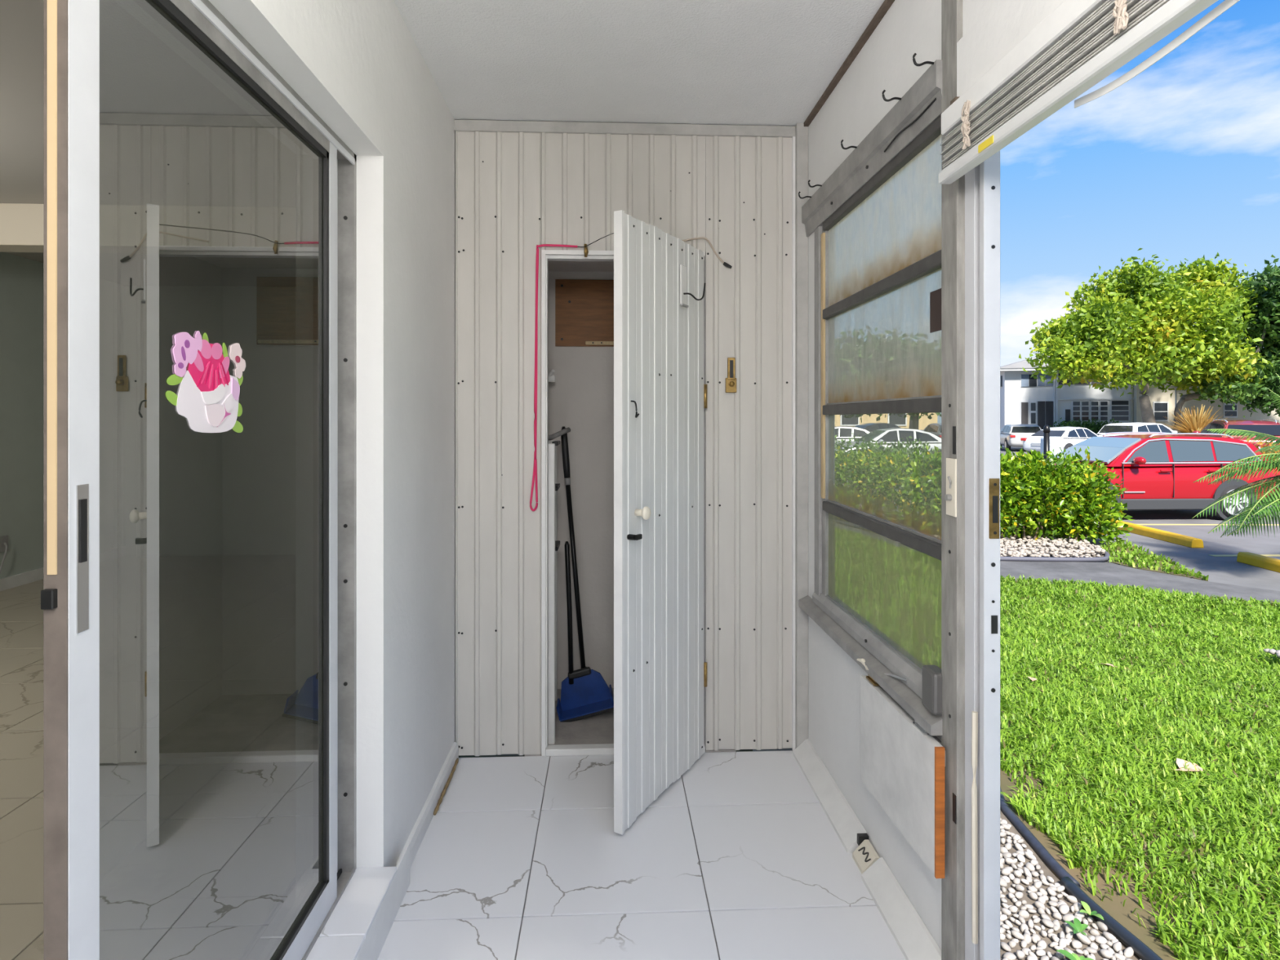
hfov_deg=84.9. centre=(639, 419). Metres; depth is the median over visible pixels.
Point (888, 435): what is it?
parked car
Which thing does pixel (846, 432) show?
parked car
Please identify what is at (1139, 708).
grass
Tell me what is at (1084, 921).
pebble
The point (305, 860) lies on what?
door
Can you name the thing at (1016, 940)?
pebble
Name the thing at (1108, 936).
pebble
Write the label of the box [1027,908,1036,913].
pebble
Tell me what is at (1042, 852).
edging
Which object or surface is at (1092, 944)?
pebble
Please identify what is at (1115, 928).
edging
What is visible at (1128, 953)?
pebble
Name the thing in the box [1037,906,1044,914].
pebble
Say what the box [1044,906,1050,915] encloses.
pebble
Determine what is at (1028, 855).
pebble
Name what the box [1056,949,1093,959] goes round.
weed
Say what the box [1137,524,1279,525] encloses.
parking line
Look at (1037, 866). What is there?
pebble
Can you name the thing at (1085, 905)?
weed
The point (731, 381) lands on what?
latch
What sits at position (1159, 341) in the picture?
shade tree
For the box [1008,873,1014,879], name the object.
pebble
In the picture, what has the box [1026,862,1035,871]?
pebble
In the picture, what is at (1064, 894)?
pebble
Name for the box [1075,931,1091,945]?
pebble
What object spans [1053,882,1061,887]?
pebble
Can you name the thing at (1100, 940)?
pebble
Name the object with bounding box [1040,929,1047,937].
pebble
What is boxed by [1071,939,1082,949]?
pebble
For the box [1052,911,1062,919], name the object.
pebble
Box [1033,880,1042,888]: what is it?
pebble
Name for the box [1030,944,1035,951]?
pebble
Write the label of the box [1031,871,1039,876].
pebble
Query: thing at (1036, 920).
pebble
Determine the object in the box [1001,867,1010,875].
pebble
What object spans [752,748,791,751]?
trim
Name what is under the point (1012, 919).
pebble
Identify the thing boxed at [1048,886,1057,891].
pebble
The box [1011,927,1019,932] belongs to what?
pebble
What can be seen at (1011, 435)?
suv
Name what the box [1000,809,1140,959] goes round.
gravel
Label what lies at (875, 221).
window
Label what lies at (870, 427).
parked car
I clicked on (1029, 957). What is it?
pebble
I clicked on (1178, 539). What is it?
wheel stop
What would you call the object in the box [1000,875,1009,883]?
pebble
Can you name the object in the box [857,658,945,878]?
panel
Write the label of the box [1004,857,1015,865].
pebble
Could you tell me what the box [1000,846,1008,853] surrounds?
pebble
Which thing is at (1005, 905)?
pebble
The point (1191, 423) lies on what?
ornamental grass
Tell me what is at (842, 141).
hook
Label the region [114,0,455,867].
wall
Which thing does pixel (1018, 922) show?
pebble
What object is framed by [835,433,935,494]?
round shrub
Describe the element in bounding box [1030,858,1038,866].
pebble
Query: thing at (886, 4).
trim
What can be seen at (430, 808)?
baseboard
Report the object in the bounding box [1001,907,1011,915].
pebble
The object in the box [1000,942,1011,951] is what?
pebble
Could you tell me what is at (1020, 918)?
pebble
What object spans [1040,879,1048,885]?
pebble
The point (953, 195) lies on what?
trim
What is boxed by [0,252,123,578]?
wall
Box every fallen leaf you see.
[1101,663,1116,666]
[1174,758,1202,771]
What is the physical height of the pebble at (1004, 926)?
0.013 m
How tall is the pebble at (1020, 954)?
0.026 m
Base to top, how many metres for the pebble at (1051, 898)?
0.025 m
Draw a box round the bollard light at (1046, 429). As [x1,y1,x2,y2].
[1043,425,1050,462]
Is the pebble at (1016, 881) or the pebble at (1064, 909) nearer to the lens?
the pebble at (1064, 909)
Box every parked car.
[835,426,870,445]
[835,427,941,461]
[854,422,900,431]
[1020,426,1102,456]
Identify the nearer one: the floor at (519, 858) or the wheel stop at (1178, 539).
the floor at (519, 858)
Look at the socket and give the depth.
3.01 m
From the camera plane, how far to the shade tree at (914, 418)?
35.34 m
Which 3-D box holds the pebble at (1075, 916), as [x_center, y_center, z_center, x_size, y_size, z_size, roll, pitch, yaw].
[1.361,1.560,2.183,0.028,0.022,0.031,0,0,-1]
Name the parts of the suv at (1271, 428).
roof rail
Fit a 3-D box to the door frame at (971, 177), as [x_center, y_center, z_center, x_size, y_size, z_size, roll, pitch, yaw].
[0.712,0.330,1.470,0.044,1.980,0.064,0,0,-3]
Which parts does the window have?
frame, frame, sill, head rail, rail, pane, pane, pane, pane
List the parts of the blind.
head rail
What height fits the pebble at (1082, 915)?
0.018 m
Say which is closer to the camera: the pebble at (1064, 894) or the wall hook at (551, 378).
the pebble at (1064, 894)
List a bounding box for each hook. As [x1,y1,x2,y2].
[548,369,555,382]
[798,191,811,199]
[808,179,822,187]
[840,139,857,149]
[881,89,901,102]
[912,53,933,66]
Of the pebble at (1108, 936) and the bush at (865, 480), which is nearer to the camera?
the pebble at (1108, 936)
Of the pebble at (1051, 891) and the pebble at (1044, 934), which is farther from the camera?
the pebble at (1051, 891)
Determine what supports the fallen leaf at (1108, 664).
on the grass at (1139, 708)
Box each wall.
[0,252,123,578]
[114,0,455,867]
[123,284,295,555]
[455,130,791,755]
[548,271,613,688]
[808,0,995,950]
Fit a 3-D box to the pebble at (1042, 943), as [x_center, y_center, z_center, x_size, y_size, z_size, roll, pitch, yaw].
[1.194,1.560,2.078,0.028,0.017,0.022,0,0,-23]
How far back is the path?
7.89 m
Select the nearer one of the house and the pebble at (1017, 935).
the pebble at (1017, 935)
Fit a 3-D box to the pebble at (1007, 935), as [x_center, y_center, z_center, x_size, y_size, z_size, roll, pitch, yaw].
[1.114,1.562,2.115,0.014,0.015,0.017,0,0,-14]
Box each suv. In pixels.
[920,422,941,436]
[1000,423,1041,451]
[1017,431,1279,520]
[1097,422,1177,436]
[1192,418,1279,453]
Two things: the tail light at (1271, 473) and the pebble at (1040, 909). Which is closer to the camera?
the pebble at (1040, 909)
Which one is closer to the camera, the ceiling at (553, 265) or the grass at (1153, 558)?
the ceiling at (553, 265)
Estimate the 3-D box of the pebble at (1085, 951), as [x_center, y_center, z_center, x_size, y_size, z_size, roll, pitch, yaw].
[1.306,1.563,2.049,0.017,0.015,0.018,0,0,42]
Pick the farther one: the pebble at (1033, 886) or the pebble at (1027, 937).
the pebble at (1033, 886)
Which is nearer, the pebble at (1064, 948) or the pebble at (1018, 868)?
the pebble at (1064, 948)
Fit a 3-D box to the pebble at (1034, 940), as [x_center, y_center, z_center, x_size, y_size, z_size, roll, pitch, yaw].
[1.181,1.558,2.096,0.015,0.016,0.019,0,0,-4]
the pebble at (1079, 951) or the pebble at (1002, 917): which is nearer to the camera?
the pebble at (1079, 951)
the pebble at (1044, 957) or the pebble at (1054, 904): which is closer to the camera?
the pebble at (1044, 957)
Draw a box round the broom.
[560,426,586,668]
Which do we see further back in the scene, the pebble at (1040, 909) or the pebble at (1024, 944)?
the pebble at (1040, 909)
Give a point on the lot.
(1223, 570)
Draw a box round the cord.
[529,244,577,511]
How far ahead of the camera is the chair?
4.79 m
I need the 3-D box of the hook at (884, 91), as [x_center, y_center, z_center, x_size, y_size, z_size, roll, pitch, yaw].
[0.632,-0.812,1.756,0.049,0.030,0.007,0,0,3]
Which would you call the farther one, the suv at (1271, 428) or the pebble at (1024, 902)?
the suv at (1271, 428)
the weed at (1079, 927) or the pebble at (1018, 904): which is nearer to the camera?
the weed at (1079, 927)
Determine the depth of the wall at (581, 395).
3.29 m
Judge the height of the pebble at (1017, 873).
0.026 m
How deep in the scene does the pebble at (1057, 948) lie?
2.06 m
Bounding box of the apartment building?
[1000,355,1279,447]
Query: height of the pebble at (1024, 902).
0.013 m
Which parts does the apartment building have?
pane, pane, pane, door, pane, pane, pane, pane, pane, pane, pane, pane, pane, pane, pane, pane, pane, pane, pane, pane, pane, pane, pane, pane, pane, pane, pane, pane, pane, pane, pane, pane, pane, pane, pane, pane, pane, pane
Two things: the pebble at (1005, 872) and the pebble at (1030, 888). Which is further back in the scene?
the pebble at (1005, 872)
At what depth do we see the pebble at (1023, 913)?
2.20 m
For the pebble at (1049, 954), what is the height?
0.012 m
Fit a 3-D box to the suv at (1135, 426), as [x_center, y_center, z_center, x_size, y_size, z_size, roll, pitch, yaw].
[25.326,0.991,35.193,4.701,1.687,2.356,0,0,-23]
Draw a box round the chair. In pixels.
[0,535,8,573]
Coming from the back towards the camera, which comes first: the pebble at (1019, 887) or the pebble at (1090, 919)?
the pebble at (1019, 887)
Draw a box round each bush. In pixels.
[835,445,925,512]
[888,444,1133,543]
[1049,417,1121,435]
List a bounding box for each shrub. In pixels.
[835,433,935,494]
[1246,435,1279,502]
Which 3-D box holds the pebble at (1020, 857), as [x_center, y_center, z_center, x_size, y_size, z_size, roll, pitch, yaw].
[1.352,1.558,2.486,0.026,0.018,0.033,0,0,12]
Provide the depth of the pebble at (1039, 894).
2.30 m
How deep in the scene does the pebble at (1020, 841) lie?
2.58 m
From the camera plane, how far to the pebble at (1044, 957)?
2.02 m
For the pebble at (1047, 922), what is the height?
0.022 m
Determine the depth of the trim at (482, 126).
2.65 m
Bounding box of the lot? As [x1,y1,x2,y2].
[846,447,1279,591]
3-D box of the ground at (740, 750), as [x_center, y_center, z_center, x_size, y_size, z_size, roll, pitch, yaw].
[0.000,2.580,0.000,300.000,1.380,300.000,0,0,-3]
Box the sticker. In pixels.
[165,330,245,432]
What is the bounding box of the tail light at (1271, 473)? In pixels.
[1266,467,1279,475]
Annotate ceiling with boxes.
[0,0,884,286]
[548,260,613,271]
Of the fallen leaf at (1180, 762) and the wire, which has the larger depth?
the fallen leaf at (1180, 762)
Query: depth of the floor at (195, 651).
2.50 m
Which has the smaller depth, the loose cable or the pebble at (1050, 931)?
the pebble at (1050, 931)
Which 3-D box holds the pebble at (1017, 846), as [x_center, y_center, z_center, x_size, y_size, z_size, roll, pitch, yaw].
[1.379,1.558,2.548,0.022,0.024,0.032,0,0,-10]
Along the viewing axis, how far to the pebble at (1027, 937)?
2.10 m
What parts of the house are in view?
pane, pane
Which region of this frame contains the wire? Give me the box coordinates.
[577,232,613,257]
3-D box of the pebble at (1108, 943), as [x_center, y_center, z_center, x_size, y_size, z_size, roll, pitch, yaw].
[1.399,1.564,2.087,0.015,0.014,0.018,0,0,-10]
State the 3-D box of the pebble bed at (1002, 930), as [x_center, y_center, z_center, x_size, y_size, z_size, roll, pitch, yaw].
[1.394,1.596,1.989,1.279,0.101,5.876,0,0,-3]
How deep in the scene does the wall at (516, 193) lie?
2.66 m
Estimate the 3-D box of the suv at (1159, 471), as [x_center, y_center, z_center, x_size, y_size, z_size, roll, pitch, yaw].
[9.302,1.040,13.259,4.327,1.584,2.169,0,0,-3]
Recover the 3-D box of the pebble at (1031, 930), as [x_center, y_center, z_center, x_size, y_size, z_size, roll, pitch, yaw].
[1.199,1.563,2.138,0.012,0.011,0.019,0,0,-29]
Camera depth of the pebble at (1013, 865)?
2.44 m
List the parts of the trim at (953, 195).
lock plate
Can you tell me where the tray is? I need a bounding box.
[555,684,613,721]
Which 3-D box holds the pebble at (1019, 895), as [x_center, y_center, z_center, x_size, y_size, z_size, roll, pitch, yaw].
[1.241,1.557,2.291,0.035,0.021,0.020,0,0,-17]
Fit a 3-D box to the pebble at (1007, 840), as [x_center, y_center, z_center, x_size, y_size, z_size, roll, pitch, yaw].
[1.363,1.559,2.586,0.020,0.024,0.038,0,0,25]
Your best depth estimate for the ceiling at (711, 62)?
2.37 m
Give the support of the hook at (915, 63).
attached to the wall at (856, 104)
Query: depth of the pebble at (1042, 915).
2.19 m
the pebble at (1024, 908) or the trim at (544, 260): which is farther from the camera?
the trim at (544, 260)
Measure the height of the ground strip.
0.120 m
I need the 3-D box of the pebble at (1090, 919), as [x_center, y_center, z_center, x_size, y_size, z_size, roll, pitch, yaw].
[1.408,1.563,2.189,0.016,0.013,0.025,0,0,40]
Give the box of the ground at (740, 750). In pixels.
[458,749,752,757]
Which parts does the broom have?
handle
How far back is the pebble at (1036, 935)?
2.11 m
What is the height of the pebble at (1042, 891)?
0.017 m
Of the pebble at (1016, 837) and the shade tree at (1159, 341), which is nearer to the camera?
the pebble at (1016, 837)
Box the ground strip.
[1105,542,1208,581]
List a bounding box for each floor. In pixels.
[0,555,295,959]
[377,688,906,959]
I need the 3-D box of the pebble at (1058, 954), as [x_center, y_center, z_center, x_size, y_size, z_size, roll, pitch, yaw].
[1.222,1.560,2.038,0.022,0.020,0.022,0,0,21]
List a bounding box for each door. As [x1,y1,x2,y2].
[40,0,356,959]
[613,209,706,834]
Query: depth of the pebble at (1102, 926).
2.14 m
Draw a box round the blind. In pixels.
[938,0,1239,184]
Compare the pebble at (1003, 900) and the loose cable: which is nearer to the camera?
the pebble at (1003, 900)
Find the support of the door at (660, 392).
in the wall at (516, 193)
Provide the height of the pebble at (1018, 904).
0.014 m
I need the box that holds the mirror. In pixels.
[1133,456,1146,465]
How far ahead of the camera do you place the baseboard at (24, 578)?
5.03 m
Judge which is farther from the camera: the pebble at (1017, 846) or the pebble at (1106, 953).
the pebble at (1017, 846)
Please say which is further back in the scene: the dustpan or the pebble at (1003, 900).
the dustpan
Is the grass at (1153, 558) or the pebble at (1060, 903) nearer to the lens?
the pebble at (1060, 903)
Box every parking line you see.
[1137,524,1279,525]
[1209,554,1279,556]
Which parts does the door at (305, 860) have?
flush pull, rail, head frame, pane, rail, track rail, track rail, jamb frame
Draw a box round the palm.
[1191,373,1279,538]
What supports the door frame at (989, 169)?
attached to the wall at (856, 104)
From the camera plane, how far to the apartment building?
44.07 m
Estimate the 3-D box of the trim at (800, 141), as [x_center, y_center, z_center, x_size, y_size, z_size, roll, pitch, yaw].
[0.612,0.072,2.674,0.054,2.395,0.037,0,0,-3]
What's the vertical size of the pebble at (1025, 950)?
0.014 m
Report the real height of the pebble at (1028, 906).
0.015 m
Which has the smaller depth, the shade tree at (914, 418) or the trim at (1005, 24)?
the trim at (1005, 24)
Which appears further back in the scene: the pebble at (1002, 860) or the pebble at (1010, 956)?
the pebble at (1002, 860)
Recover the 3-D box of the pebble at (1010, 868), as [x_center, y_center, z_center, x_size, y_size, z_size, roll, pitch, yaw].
[1.279,1.564,2.429,0.032,0.020,0.021,0,0,-10]
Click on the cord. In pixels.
(535, 468)
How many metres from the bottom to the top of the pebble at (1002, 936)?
0.017 m
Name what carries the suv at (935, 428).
on the lot
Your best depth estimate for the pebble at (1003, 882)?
2.35 m
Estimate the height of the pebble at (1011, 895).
0.020 m
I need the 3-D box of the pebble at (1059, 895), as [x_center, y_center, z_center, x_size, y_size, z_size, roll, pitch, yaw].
[1.373,1.559,2.290,0.024,0.013,0.012,0,0,-14]
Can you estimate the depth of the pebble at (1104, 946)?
2.07 m
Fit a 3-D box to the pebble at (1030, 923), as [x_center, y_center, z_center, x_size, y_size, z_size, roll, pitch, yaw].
[1.209,1.560,2.165,0.017,0.018,0.026,0,0,34]
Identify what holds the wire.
attached to the wall at (516, 193)
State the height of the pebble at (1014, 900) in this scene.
0.016 m
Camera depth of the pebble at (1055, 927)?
2.14 m
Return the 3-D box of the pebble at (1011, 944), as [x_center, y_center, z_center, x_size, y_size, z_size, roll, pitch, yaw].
[1.107,1.562,2.079,0.022,0.020,0.018,0,0,8]
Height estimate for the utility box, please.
1.430 m
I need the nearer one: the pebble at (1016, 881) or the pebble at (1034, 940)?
the pebble at (1034, 940)
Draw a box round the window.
[798,59,942,735]
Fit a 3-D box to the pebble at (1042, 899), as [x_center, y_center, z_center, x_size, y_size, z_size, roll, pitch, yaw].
[1.301,1.558,2.266,0.030,0.022,0.021,0,0,-43]
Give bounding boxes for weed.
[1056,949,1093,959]
[1064,917,1088,935]
[1080,901,1103,919]
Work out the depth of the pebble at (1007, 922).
2.16 m
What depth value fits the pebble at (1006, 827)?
2.67 m
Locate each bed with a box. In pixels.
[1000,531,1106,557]
[1000,813,1005,933]
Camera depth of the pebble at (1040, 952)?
2.04 m
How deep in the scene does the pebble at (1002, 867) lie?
2.44 m
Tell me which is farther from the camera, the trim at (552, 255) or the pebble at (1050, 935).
the trim at (552, 255)
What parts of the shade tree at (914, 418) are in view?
crown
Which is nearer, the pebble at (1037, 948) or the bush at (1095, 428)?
the pebble at (1037, 948)
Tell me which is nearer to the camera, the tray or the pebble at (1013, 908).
the pebble at (1013, 908)
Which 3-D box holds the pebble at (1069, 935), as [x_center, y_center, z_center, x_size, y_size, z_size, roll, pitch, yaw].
[1.295,1.561,2.112,0.030,0.018,0.016,0,0,-18]
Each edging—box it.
[1000,542,1110,561]
[1000,786,1080,887]
[1059,876,1163,959]
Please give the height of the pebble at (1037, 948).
0.013 m
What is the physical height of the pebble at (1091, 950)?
0.016 m
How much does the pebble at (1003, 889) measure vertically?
0.015 m
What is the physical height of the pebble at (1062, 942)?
0.023 m
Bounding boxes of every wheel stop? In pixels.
[1111,519,1204,547]
[1236,551,1279,573]
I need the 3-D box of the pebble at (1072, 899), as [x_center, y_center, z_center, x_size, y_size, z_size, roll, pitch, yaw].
[1.405,1.558,2.271,0.040,0.024,0.021,0,0,14]
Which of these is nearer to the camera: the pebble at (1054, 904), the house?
the pebble at (1054, 904)
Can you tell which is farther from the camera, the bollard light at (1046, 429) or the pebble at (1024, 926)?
the bollard light at (1046, 429)
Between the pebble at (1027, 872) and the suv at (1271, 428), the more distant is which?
the suv at (1271, 428)
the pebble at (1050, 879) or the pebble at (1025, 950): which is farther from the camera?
the pebble at (1050, 879)
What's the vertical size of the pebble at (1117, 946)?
0.021 m
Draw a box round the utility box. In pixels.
[1040,436,1063,455]
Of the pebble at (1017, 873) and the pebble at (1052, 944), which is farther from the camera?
the pebble at (1017, 873)
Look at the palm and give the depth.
8.07 m
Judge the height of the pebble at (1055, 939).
0.018 m
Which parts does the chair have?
plate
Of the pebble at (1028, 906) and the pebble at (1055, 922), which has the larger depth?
the pebble at (1028, 906)
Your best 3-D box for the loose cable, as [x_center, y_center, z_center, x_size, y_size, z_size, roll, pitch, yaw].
[0.195,-0.633,2.657,0.313,0.120,0.014,0,0,-3]
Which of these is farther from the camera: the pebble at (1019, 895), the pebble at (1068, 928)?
the pebble at (1019, 895)
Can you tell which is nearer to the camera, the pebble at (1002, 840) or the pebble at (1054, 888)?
the pebble at (1054, 888)
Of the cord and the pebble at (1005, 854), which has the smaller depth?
the pebble at (1005, 854)
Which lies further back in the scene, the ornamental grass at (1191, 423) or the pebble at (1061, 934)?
the ornamental grass at (1191, 423)
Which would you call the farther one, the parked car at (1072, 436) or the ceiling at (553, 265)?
the parked car at (1072, 436)
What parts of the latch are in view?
plate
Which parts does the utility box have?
door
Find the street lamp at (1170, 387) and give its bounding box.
[1165,386,1177,407]
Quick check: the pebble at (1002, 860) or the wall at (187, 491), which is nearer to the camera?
the pebble at (1002, 860)
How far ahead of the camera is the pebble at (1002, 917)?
2.19 m
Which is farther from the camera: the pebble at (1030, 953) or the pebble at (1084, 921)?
the pebble at (1084, 921)
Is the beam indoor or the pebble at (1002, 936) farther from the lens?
the beam indoor
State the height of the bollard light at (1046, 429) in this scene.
1.700 m
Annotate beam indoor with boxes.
[0,203,295,255]
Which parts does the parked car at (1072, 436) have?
plate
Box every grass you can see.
[1000,573,1279,959]
[1099,538,1208,580]
[1159,404,1231,433]
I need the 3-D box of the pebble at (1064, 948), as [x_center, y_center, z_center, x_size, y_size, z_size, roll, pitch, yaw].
[1.256,1.557,2.048,0.025,0.022,0.034,0,0,-7]
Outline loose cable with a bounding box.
[681,236,732,268]
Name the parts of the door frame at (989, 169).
strike plate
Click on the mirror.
(1139, 460)
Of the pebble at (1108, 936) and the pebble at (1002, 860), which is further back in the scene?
the pebble at (1002, 860)
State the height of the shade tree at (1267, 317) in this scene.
10.872 m
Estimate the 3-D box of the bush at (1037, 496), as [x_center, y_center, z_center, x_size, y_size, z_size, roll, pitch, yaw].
[5.410,1.074,10.413,3.394,1.448,1.376,0,0,10]
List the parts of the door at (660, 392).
knob, hook plate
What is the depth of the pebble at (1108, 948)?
2.05 m
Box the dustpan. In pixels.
[555,541,613,722]
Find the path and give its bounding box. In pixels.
[1000,560,1279,604]
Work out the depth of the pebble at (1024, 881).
2.36 m
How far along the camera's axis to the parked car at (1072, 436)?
32.20 m
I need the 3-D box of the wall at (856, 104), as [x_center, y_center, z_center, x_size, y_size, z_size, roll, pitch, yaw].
[0.756,0.122,0.535,0.040,2.495,4.400,0,0,-3]
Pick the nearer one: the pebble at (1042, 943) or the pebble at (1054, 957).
the pebble at (1054, 957)
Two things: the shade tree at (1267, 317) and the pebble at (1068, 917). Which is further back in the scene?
the shade tree at (1267, 317)
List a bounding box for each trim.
[306,843,409,959]
[453,119,795,137]
[541,249,705,261]
[542,253,548,755]
[545,743,705,756]
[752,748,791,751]
[791,123,808,751]
[804,0,894,126]
[941,0,964,959]
[950,0,1065,105]
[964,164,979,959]
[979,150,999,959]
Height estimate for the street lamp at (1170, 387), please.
3.640 m
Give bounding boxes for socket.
[568,666,591,679]
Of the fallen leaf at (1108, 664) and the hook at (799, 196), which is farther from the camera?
the fallen leaf at (1108, 664)
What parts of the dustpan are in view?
handle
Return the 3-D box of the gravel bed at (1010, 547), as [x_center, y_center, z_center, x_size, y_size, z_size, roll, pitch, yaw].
[4.619,1.734,10.478,3.911,0.101,2.830,0,0,33]
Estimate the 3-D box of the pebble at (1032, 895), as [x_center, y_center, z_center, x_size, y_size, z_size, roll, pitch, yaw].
[1.285,1.556,2.286,0.023,0.020,0.024,0,0,12]
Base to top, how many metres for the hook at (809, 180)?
0.027 m
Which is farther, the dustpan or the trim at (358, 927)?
the dustpan
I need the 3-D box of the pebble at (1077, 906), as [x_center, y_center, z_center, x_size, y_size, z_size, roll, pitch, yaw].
[1.398,1.561,2.239,0.031,0.023,0.022,0,0,-40]
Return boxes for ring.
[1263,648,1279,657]
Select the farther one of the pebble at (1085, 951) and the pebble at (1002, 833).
the pebble at (1002, 833)
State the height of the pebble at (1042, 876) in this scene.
0.020 m
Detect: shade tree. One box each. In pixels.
[839,412,941,429]
[1018,248,1273,422]
[1173,254,1279,433]
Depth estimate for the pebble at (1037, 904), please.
2.24 m
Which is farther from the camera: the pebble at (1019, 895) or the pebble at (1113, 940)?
the pebble at (1019, 895)
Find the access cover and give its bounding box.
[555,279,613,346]
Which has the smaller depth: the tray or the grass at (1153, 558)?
the tray
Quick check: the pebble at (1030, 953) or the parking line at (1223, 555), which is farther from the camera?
the parking line at (1223, 555)
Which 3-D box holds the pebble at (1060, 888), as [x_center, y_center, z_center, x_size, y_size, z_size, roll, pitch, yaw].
[1.394,1.558,2.322,0.029,0.019,0.019,0,0,-14]
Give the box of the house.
[835,413,937,430]
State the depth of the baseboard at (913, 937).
1.93 m
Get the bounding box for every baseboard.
[0,546,125,591]
[395,742,458,868]
[792,738,941,959]
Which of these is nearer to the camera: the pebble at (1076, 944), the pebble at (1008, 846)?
the pebble at (1076, 944)
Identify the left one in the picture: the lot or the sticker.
the sticker
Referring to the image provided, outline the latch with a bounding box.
[725,357,736,392]
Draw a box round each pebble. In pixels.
[1000,831,1006,836]
[1000,837,1005,844]
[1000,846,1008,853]
[1000,857,1004,863]
[1000,862,1004,869]
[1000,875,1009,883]
[1000,877,1007,887]
[1000,897,1007,902]
[1000,914,1007,921]
[1000,933,1005,940]
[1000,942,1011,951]
[1001,823,1009,830]
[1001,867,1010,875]
[1001,886,1006,893]
[1001,902,1008,909]
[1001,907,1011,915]
[1001,924,1009,928]
[1002,852,1011,857]
[1002,951,1016,959]
[1004,842,1011,849]
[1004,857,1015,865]
[1004,866,1013,872]
[1004,920,1013,928]
[1005,838,1012,844]
[1005,933,1011,939]
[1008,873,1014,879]
[1008,887,1015,893]
[1008,892,1015,898]
[1008,905,1017,912]
[1008,940,1016,948]
[1009,916,1014,922]
[1010,862,1017,869]
[1010,929,1023,939]
[1011,897,1017,902]
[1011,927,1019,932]
[1011,938,1018,943]
[1012,834,1021,840]
[1012,877,1020,884]
[1013,870,1022,877]
[1014,842,1023,851]
[1014,884,1024,891]
[1014,891,1022,899]
[1014,901,1021,906]
[1014,919,1021,925]
[1015,850,1025,855]
[1015,950,1025,959]
[1016,853,1025,862]
[1017,838,1023,844]
[1017,867,1024,873]
[1017,915,1025,923]
[1018,909,1029,919]
[1020,878,1029,884]
[1020,906,1026,910]
[1020,923,1028,933]
[1020,940,1026,947]
[1021,899,1026,904]
[1021,947,1031,955]
[1022,932,1031,944]
[1023,851,1036,859]
[1023,866,1031,877]
[1024,904,1033,909]
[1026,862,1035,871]
[1026,875,1032,883]
[1026,955,1037,959]
[1027,885,1034,892]
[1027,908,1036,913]
[1027,919,1034,928]
[1027,951,1037,959]
[1028,892,1037,900]
[1029,928,1035,933]
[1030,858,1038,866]
[1030,885,1037,892]
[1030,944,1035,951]
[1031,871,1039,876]
[1031,935,1037,943]
[1032,917,1040,924]
[1032,933,1040,941]
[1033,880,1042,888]
[1033,924,1041,931]
[1034,901,1045,911]
[1035,863,1040,870]
[1035,891,1042,896]
[1035,946,1043,950]
[1035,949,1045,955]
[1036,939,1046,950]
[1037,895,1045,904]
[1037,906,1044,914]
[1039,888,1047,895]
[1040,873,1046,880]
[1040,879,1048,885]
[1040,913,1050,919]
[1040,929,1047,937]
[1040,955,1048,959]
[1041,918,1053,928]
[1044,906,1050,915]
[1046,875,1053,883]
[1046,951,1052,959]
[1047,887,1056,896]
[1047,928,1053,933]
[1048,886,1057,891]
[1048,900,1057,906]
[1048,933,1057,938]
[1049,896,1058,902]
[1049,906,1058,912]
[1049,942,1058,947]
[1050,955,1059,959]
[1051,934,1059,943]
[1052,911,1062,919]
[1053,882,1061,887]
[1053,919,1060,930]
[1053,924,1058,931]
[1053,946,1064,950]
[1055,951,1063,959]
[1056,885,1064,892]
[1056,901,1065,908]
[1057,893,1062,898]
[1058,903,1069,915]
[1058,937,1066,948]
[1059,930,1065,937]
[1061,891,1068,897]
[1062,913,1075,922]
[1063,946,1074,954]
[1065,923,1075,934]
[1065,932,1072,938]
[1066,895,1077,903]
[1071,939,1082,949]
[1072,902,1081,911]
[1072,915,1081,923]
[1074,911,1084,918]
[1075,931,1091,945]
[1075,948,1084,954]
[1082,918,1088,924]
[1082,949,1088,955]
[1085,946,1097,953]
[1087,916,1093,923]
[1087,935,1094,941]
[1088,928,1099,936]
[1089,942,1097,950]
[1091,923,1098,929]
[1094,935,1106,943]
[1096,921,1107,931]
[1099,943,1110,949]
[1099,948,1112,959]
[1102,931,1115,941]
[1106,940,1112,946]
[1106,946,1115,955]
[1111,938,1118,944]
[1112,941,1121,952]
[1113,952,1126,959]
[1123,946,1133,958]
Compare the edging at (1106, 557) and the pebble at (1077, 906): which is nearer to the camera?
the pebble at (1077, 906)

